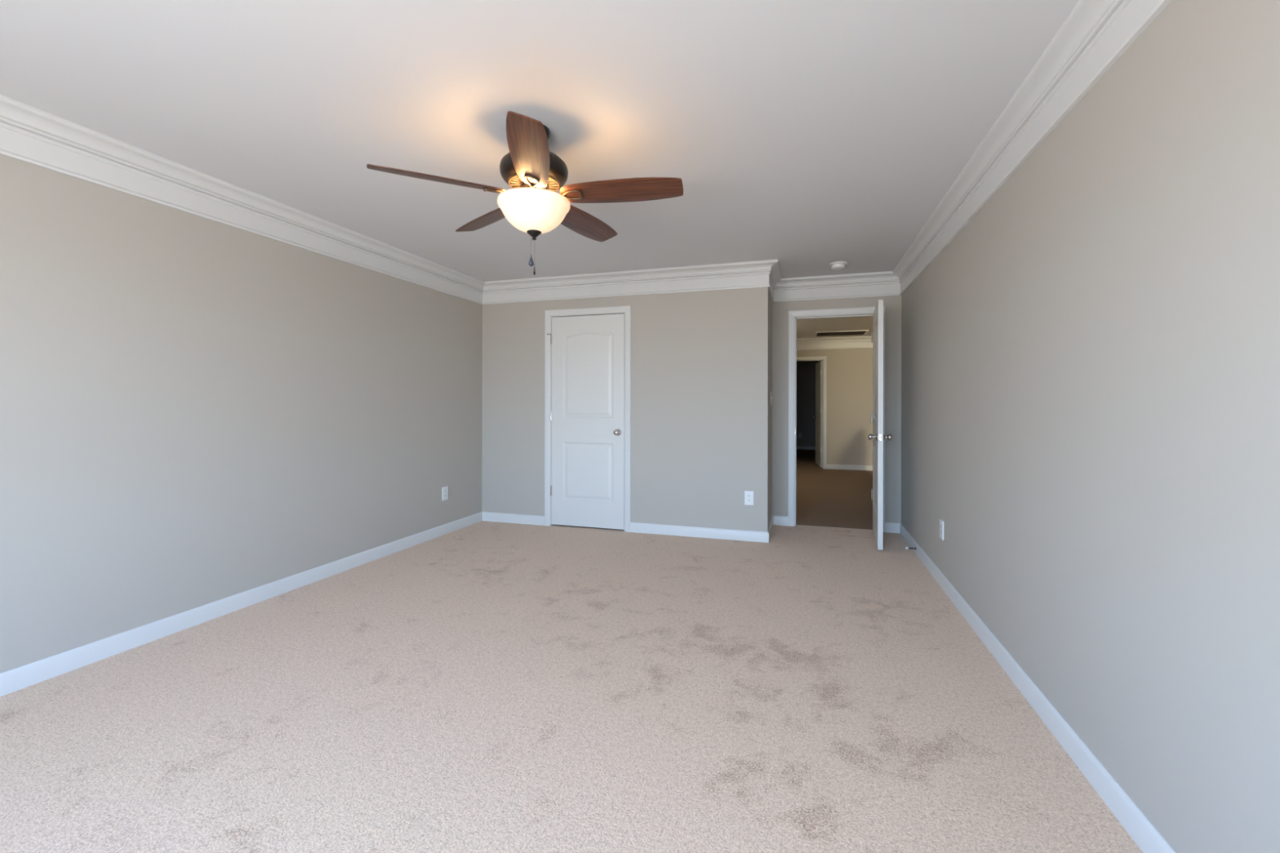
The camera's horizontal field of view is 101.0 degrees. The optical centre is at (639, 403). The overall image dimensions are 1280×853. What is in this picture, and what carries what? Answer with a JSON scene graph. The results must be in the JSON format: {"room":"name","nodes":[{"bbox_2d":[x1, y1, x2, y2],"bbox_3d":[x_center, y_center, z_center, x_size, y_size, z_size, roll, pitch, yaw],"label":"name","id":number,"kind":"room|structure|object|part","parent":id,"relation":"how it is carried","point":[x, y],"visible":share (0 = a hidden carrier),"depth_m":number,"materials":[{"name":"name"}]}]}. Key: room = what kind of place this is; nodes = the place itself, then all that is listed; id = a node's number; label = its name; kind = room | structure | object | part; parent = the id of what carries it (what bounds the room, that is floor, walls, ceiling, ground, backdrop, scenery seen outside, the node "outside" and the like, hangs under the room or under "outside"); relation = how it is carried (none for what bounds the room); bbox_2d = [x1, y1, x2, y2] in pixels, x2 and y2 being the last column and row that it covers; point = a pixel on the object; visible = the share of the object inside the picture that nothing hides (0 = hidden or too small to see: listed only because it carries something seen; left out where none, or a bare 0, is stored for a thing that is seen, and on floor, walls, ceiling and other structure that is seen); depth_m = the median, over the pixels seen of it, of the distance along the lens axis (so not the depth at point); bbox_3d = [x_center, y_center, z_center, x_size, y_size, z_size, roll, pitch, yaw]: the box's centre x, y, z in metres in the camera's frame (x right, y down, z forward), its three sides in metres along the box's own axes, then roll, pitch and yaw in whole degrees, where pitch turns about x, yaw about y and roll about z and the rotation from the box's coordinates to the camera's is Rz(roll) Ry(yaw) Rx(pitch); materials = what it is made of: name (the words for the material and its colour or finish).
{"room":"empty bedroom","nodes":[
{"label":"empty bedroom","id":0,"kind":"room"},
{"bbox_2d":[0,154,482,673],"bbox_3d":[-2.429,-0.018,2.903,0.115,2.410,6.858,0,0,17],"label":"wall","id":1,"kind":"structure","parent":0,"point":[196,411],"depth_m":2.82,"materials":[{"name":"beige paint"}]},
{"bbox_2d":[0,511,482,696],"bbox_3d":[-2.474,1.141,2.546,0.012,0.090,5.922,0,0,17],"label":"baseboard","id":2,"kind":"structure","parent":1,"relation":"attached to","point":[20,677],"depth_m":2.81,"materials":[{"name":"white paint"}]},
{"bbox_2d":[0,94,484,304],"bbox_3d":[-2.433,-1.118,2.535,0.088,0.210,5.922,0,0,17],"label":"trim","id":3,"kind":"structure","parent":1,"relation":"attached to","point":[30,135],"depth_m":2.79,"materials":[{"name":"white paint"}]},
{"bbox_2d":[441,486,448,500],"bbox_3d":[-1.780,0.817,4.816,0.009,0.122,0.079,0,0,17],"label":"wall outlet","id":4,"kind":"object","parent":1,"relation":"attached to","point":[444,490],"visible":1,"depth_m":4.81,"materials":[{"name":"white plastic"}]},
{"bbox_2d":[0,0,1078,338],"bbox_3d":[1.754,-1.276,6.427,6.045,0.120,16.047,0,0,17],"label":"ceiling","id":5,"kind":"structure","parent":0,"point":[807,136],"depth_m":2.11,"materials":[{"name":"white paint"}]},
{"bbox_2d":[366,111,683,275],"bbox_3d":[-0.439,-0.897,2.364,1.267,0.646,1.276,0,0,17],"label":"ceiling fan","id":6,"kind":"object","parent":5,"relation":"hanging from","point":[535,174],"visible":1,"depth_m":2.25,"materials":[{"name":"brown wood"}]},
{"bbox_3d":[-0.823,-0.925,2.174,0.540,0.006,0.155,0,15,-27],"label":"blade","id":7,"kind":"part","parent":6,"relation":"part of","materials":[{"name":"brown wood"}]},
{"bbox_3d":[-0.749,-0.925,2.631,0.540,0.006,0.155,0,15,45],"label":"blade","id":8,"kind":"part","parent":6,"relation":"part of","materials":[{"name":"brown wood"}]},
{"bbox_3d":[-0.592,-0.932,2.288,0.175,0.049,0.067,0,15,-27],"label":"blade arm","id":9,"kind":"part","parent":6,"relation":"part of","materials":[{"name":"brown metal"}]},
{"bbox_3d":[-0.411,-0.924,1.963,0.155,0.006,0.540,15,-2,-9],"label":"blade","id":10,"kind":"part","parent":6,"relation":"part of","materials":[{"name":"brown wood"}]},
{"bbox_3d":[-0.449,-0.932,2.217,0.067,0.049,0.175,15,-2,-9],"label":"blade arm","id":11,"kind":"part","parent":6,"relation":"part of","materials":[{"name":"brown metal"}]},
{"bbox_3d":[-0.472,-0.833,2.352,0.318,0.138,0.318,0,0,17],"label":"lamp shade","id":12,"kind":"part","parent":6,"relation":"part of","materials":[{"name":"white glass"}]},
{"bbox_3d":[-0.337,-0.932,2.332,0.175,0.049,0.067,0,-15,9],"label":"blade arm","id":13,"kind":"part","parent":6,"relation":"part of","materials":[{"name":"brown metal"}]},
{"bbox_3d":[-0.292,-0.924,2.702,0.155,0.006,0.540,-17,-8,26],"label":"blade","id":14,"kind":"part","parent":6,"relation":"part of","materials":[{"name":"brown wood"}]},
{"bbox_3d":[-0.083,-0.923,2.289,0.540,0.006,0.155,0,-15,9],"label":"blade","id":15,"kind":"part","parent":6,"relation":"part of","materials":[{"name":"brown wood"}]},
{"bbox_2d":[829,261,847,270],"bbox_3d":[1.718,-1.192,4.573,0.146,0.049,0.146,0,0,17],"label":"smoke detector","id":16,"kind":"object","parent":5,"relation":"attached to","point":[838,265],"visible":1,"depth_m":4.53,"materials":[{"name":"white plastic"}]},
{"bbox_3d":[1.718,-1.210,4.573,0.146,0.012,0.146,0,0,17],"label":"plate","id":17,"kind":"part","parent":16,"relation":"part of","materials":[{"name":"white plastic"}]},
{"bbox_2d":[814,329,868,336],"bbox_3d":[3.426,-1.205,9.012,0.820,0.016,0.520,0,0,17],"label":"ceiling vent","id":18,"kind":"object","parent":5,"relation":"in","point":[862,331],"visible":1,"depth_m":8.96,"materials":[{"name":"metal"}]},
{"bbox_2d":[0,448,1142,852],"bbox_3d":[1.749,1.254,6.427,6.045,0.120,16.047,0,0,17],"label":"floor","id":19,"kind":"structure","parent":0,"point":[482,686],"depth_m":2.00,"materials":[{"name":"beige carpet"}]},
{"bbox_2d":[481,287,768,531],"bbox_3d":[-0.238,-0.015,5.019,2.836,2.410,0.115,0,0,17],"label":"wall","id":20,"kind":"structure","parent":0,"point":[700,360],"depth_m":4.80,"materials":[{"name":"beige paint"}]},
{"bbox_2d":[482,511,544,525],"bbox_3d":[-1.273,1.143,5.269,0.713,0.090,0.012,0,0,17],"label":"baseboard","id":21,"kind":"structure","parent":20,"relation":"attached to","point":[486,516],"depth_m":5.26,"materials":[{"name":"white paint"}]},
{"bbox_2d":[546,313,624,529],"bbox_3d":[-0.510,0.165,5.085,0.785,2.018,0.180,0,0,21],"label":"door","id":22,"kind":"structure","parent":20,"relation":"in","point":[587,414],"depth_m":5.04,"materials":[{"name":"white paint"},{"name":"satin nickel"}]},
{"bbox_3d":[-0.217,0.266,4.916,0.064,0.064,0.072,0,0,17],"label":"knob","id":23,"kind":"part","parent":22,"relation":"part of","materials":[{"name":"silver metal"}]},
{"bbox_2d":[544,305,631,532],"bbox_3d":[-0.492,0.137,5.089,0.883,2.105,0.130,0,0,17],"label":"trim","id":24,"kind":"structure","parent":20,"relation":"attached to","point":[548,314],"depth_m":5.07,"materials":[{"name":"white paint"}]},
{"bbox_2d":[482,259,777,304],"bbox_3d":[-0.223,-1.115,4.909,2.924,0.210,0.088,0,0,17],"label":"trim","id":25,"kind":"structure","parent":20,"relation":"attached to","point":[750,274],"depth_m":4.88,"materials":[{"name":"white paint"}]},
{"bbox_2d":[630,522,768,542],"bbox_3d":[0.511,1.147,4.723,1.252,0.090,0.012,0,0,17],"label":"baseboard","id":26,"kind":"structure","parent":20,"relation":"attached to","point":[638,527],"depth_m":4.71,"materials":[{"name":"white paint"}]},
{"bbox_2d":[744,490,753,505],"bbox_3d":[0.950,0.818,4.590,0.079,0.122,0.009,0,0,17],"label":"wall outlet","id":27,"kind":"object","parent":20,"relation":"attached to","point":[748,495],"visible":1,"depth_m":4.59,"materials":[{"name":"white plastic"}]},
{"bbox_2d":[768,292,772,528],"bbox_3d":[1.167,-0.012,4.958,0.115,2.410,0.591,0,0,17],"label":"wall","id":28,"kind":"structure","parent":0,"point":[770,380],"depth_m":4.91,"materials":[{"name":"beige paint"}]},
{"bbox_2d":[767,515,773,540],"bbox_3d":[1.207,1.148,4.879,0.012,0.090,0.718,0,0,17],"label":"baseboard","id":29,"kind":"structure","parent":28,"relation":"attached to","point":[771,525],"depth_m":4.86,"materials":[{"name":"white paint"}]},
{"bbox_2d":[768,262,781,302],"bbox_3d":[1.236,-1.112,4.832,0.088,0.210,0.794,0,0,17],"label":"trim","id":30,"kind":"structure","parent":28,"relation":"attached to","point":[775,277],"depth_m":4.81,"materials":[{"name":"white paint"}]},
{"bbox_2d":[795,360,820,446],"bbox_3d":[4.665,-0.006,13.866,4.600,2.410,0.115,0,0,17],"label":"wall","id":31,"kind":"structure","parent":0,"point":[806,370],"depth_m":13.89,"materials":[{"name":"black paint"}]},
{"bbox_2d":[795,445,815,449],"bbox_3d":[4.645,1.154,13.806,4.600,0.090,0.012,0,0,17],"label":"baseboard","id":32,"kind":"structure","parent":31,"relation":"attached to","point":[802,447],"depth_m":13.89,"materials":[{"name":"white paint"}]},
{"bbox_2d":[796,348,872,465],"bbox_3d":[3.415,-0.009,9.783,4.600,2.410,0.115,0,0,17],"label":"wall","id":33,"kind":"structure","parent":0,"point":[849,371],"depth_m":9.60,"materials":[{"name":"beige paint"}]},
{"bbox_2d":[796,355,826,469],"bbox_3d":[3.011,0.157,9.899,0.928,2.077,0.130,0,0,17],"label":"trim","id":34,"kind":"structure","parent":33,"relation":"attached to","point":[824,358],"depth_m":9.72,"materials":[{"name":"white paint"}]},
{"bbox_2d":[812,360,822,467],"bbox_3d":[3.442,0.190,10.236,0.180,1.990,0.806,0,0,16],"label":"door","id":35,"kind":"structure","parent":33,"relation":"in","point":[818,417],"depth_m":10.09,"materials":[{"name":"white wood"}]},
{"bbox_2d":[796,336,872,350],"bbox_3d":[3.387,-1.109,9.686,4.600,0.210,0.088,0,0,17],"label":"trim","id":36,"kind":"structure","parent":33,"relation":"attached to","point":[852,342],"depth_m":9.65,"materials":[{"name":"white paint"}]},
{"bbox_2d":[826,463,872,471],"bbox_3d":[4.515,1.153,9.380,2.256,0.090,0.012,0,0,17],"label":"baseboard","id":37,"kind":"structure","parent":33,"relation":"attached to","point":[850,467],"depth_m":9.59,"materials":[{"name":"white paint"}]},
{"bbox_2d":[772,295,901,523],"bbox_3d":[0.700,-0.013,5.470,4.365,2.410,0.115,0,0,17],"label":"wall","id":38,"kind":"structure","parent":0,"point":[780,310],"depth_m":5.04,"materials":[{"name":"beige paint"}]},
{"bbox_2d":[772,515,787,525],"bbox_3d":[1.379,1.148,5.196,0.155,0.090,0.012,0,0,17],"label":"baseboard","id":39,"kind":"structure","parent":38,"relation":"attached to","point":[777,520],"depth_m":5.19,"materials":[{"name":"white paint"}]},
{"bbox_2d":[773,271,900,302],"bbox_3d":[1.852,-1.111,5.012,1.161,0.210,0.088,0,0,17],"label":"trim","id":40,"kind":"structure","parent":38,"relation":"attached to","point":[877,283],"depth_m":5.02,"materials":[{"name":"white paint"}]},
{"bbox_2d":[787,306,885,532],"bbox_3d":[1.886,0.141,5.099,0.869,2.105,0.130,0,0,17],"label":"trim","id":41,"kind":"structure","parent":38,"relation":"attached to","point":[794,315],"depth_m":5.16,"materials":[{"name":"white paint"}]},
{"bbox_2d":[867,299,892,550],"bbox_3d":[2.073,0.169,4.603,0.182,2.018,0.754,0,0,21],"label":"door","id":42,"kind":"structure","parent":38,"relation":"in","point":[877,436],"depth_m":4.27,"materials":[{"name":"white paint"},{"name":"satin nickel"}]},
{"bbox_3d":[1.913,0.270,4.336,0.072,0.064,0.064,0,0,21],"label":"knob","id":43,"kind":"part","parent":42,"relation":"part of","materials":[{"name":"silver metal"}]},
{"bbox_3d":[1.941,0.270,4.256,0.024,0.056,0.012,0,0,21],"label":"latch plate","id":44,"kind":"part","parent":42,"relation":"part of","materials":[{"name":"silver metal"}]},
{"bbox_3d":[2.016,0.270,4.297,0.072,0.064,0.064,0,0,21],"label":"knob","id":45,"kind":"part","parent":42,"relation":"part of","materials":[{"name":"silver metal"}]},
{"bbox_2d":[884,522,900,533],"bbox_3d":[2.349,1.150,4.898,0.137,0.090,0.012,0,0,17],"label":"baseboard","id":46,"kind":"structure","parent":38,"relation":"attached to","point":[892,527],"depth_m":4.90,"materials":[{"name":"white paint"}]},
{"bbox_2d":[901,0,1279,852],"bbox_3d":[1.486,-0.012,1.643,0.115,2.410,6.743,0,0,17],"label":"wall","id":47,"kind":"structure","parent":0,"point":[1091,364],"depth_m":1.44,"materials":[{"name":"beige paint"}]},
{"bbox_2d":[939,519,943,540],"bbox_3d":[1.974,0.822,3.453,0.009,0.122,0.079,0,0,17],"label":"wall outlet","id":48,"kind":"object","parent":47,"relation":"attached to","point":[941,522],"visible":1,"depth_m":3.44,"materials":[{"name":"white plastic"}]},
{"bbox_2d":[892,0,1172,295],"bbox_3d":[1.408,-1.112,1.728,0.088,0.210,6.628,0,0,17],"label":"trim","id":49,"kind":"structure","parent":47,"relation":"attached to","point":[1095,34],"depth_m":1.98,"materials":[{"name":"white paint"}]},
{"bbox_2d":[899,523,1176,852],"bbox_3d":[1.440,1.148,1.717,0.012,0.090,6.628,0,0,17],"label":"baseboard","id":50,"kind":"structure","parent":47,"relation":"attached to","point":[1141,830],"depth_m":1.83,"materials":[{"name":"white paint"}]}
]}

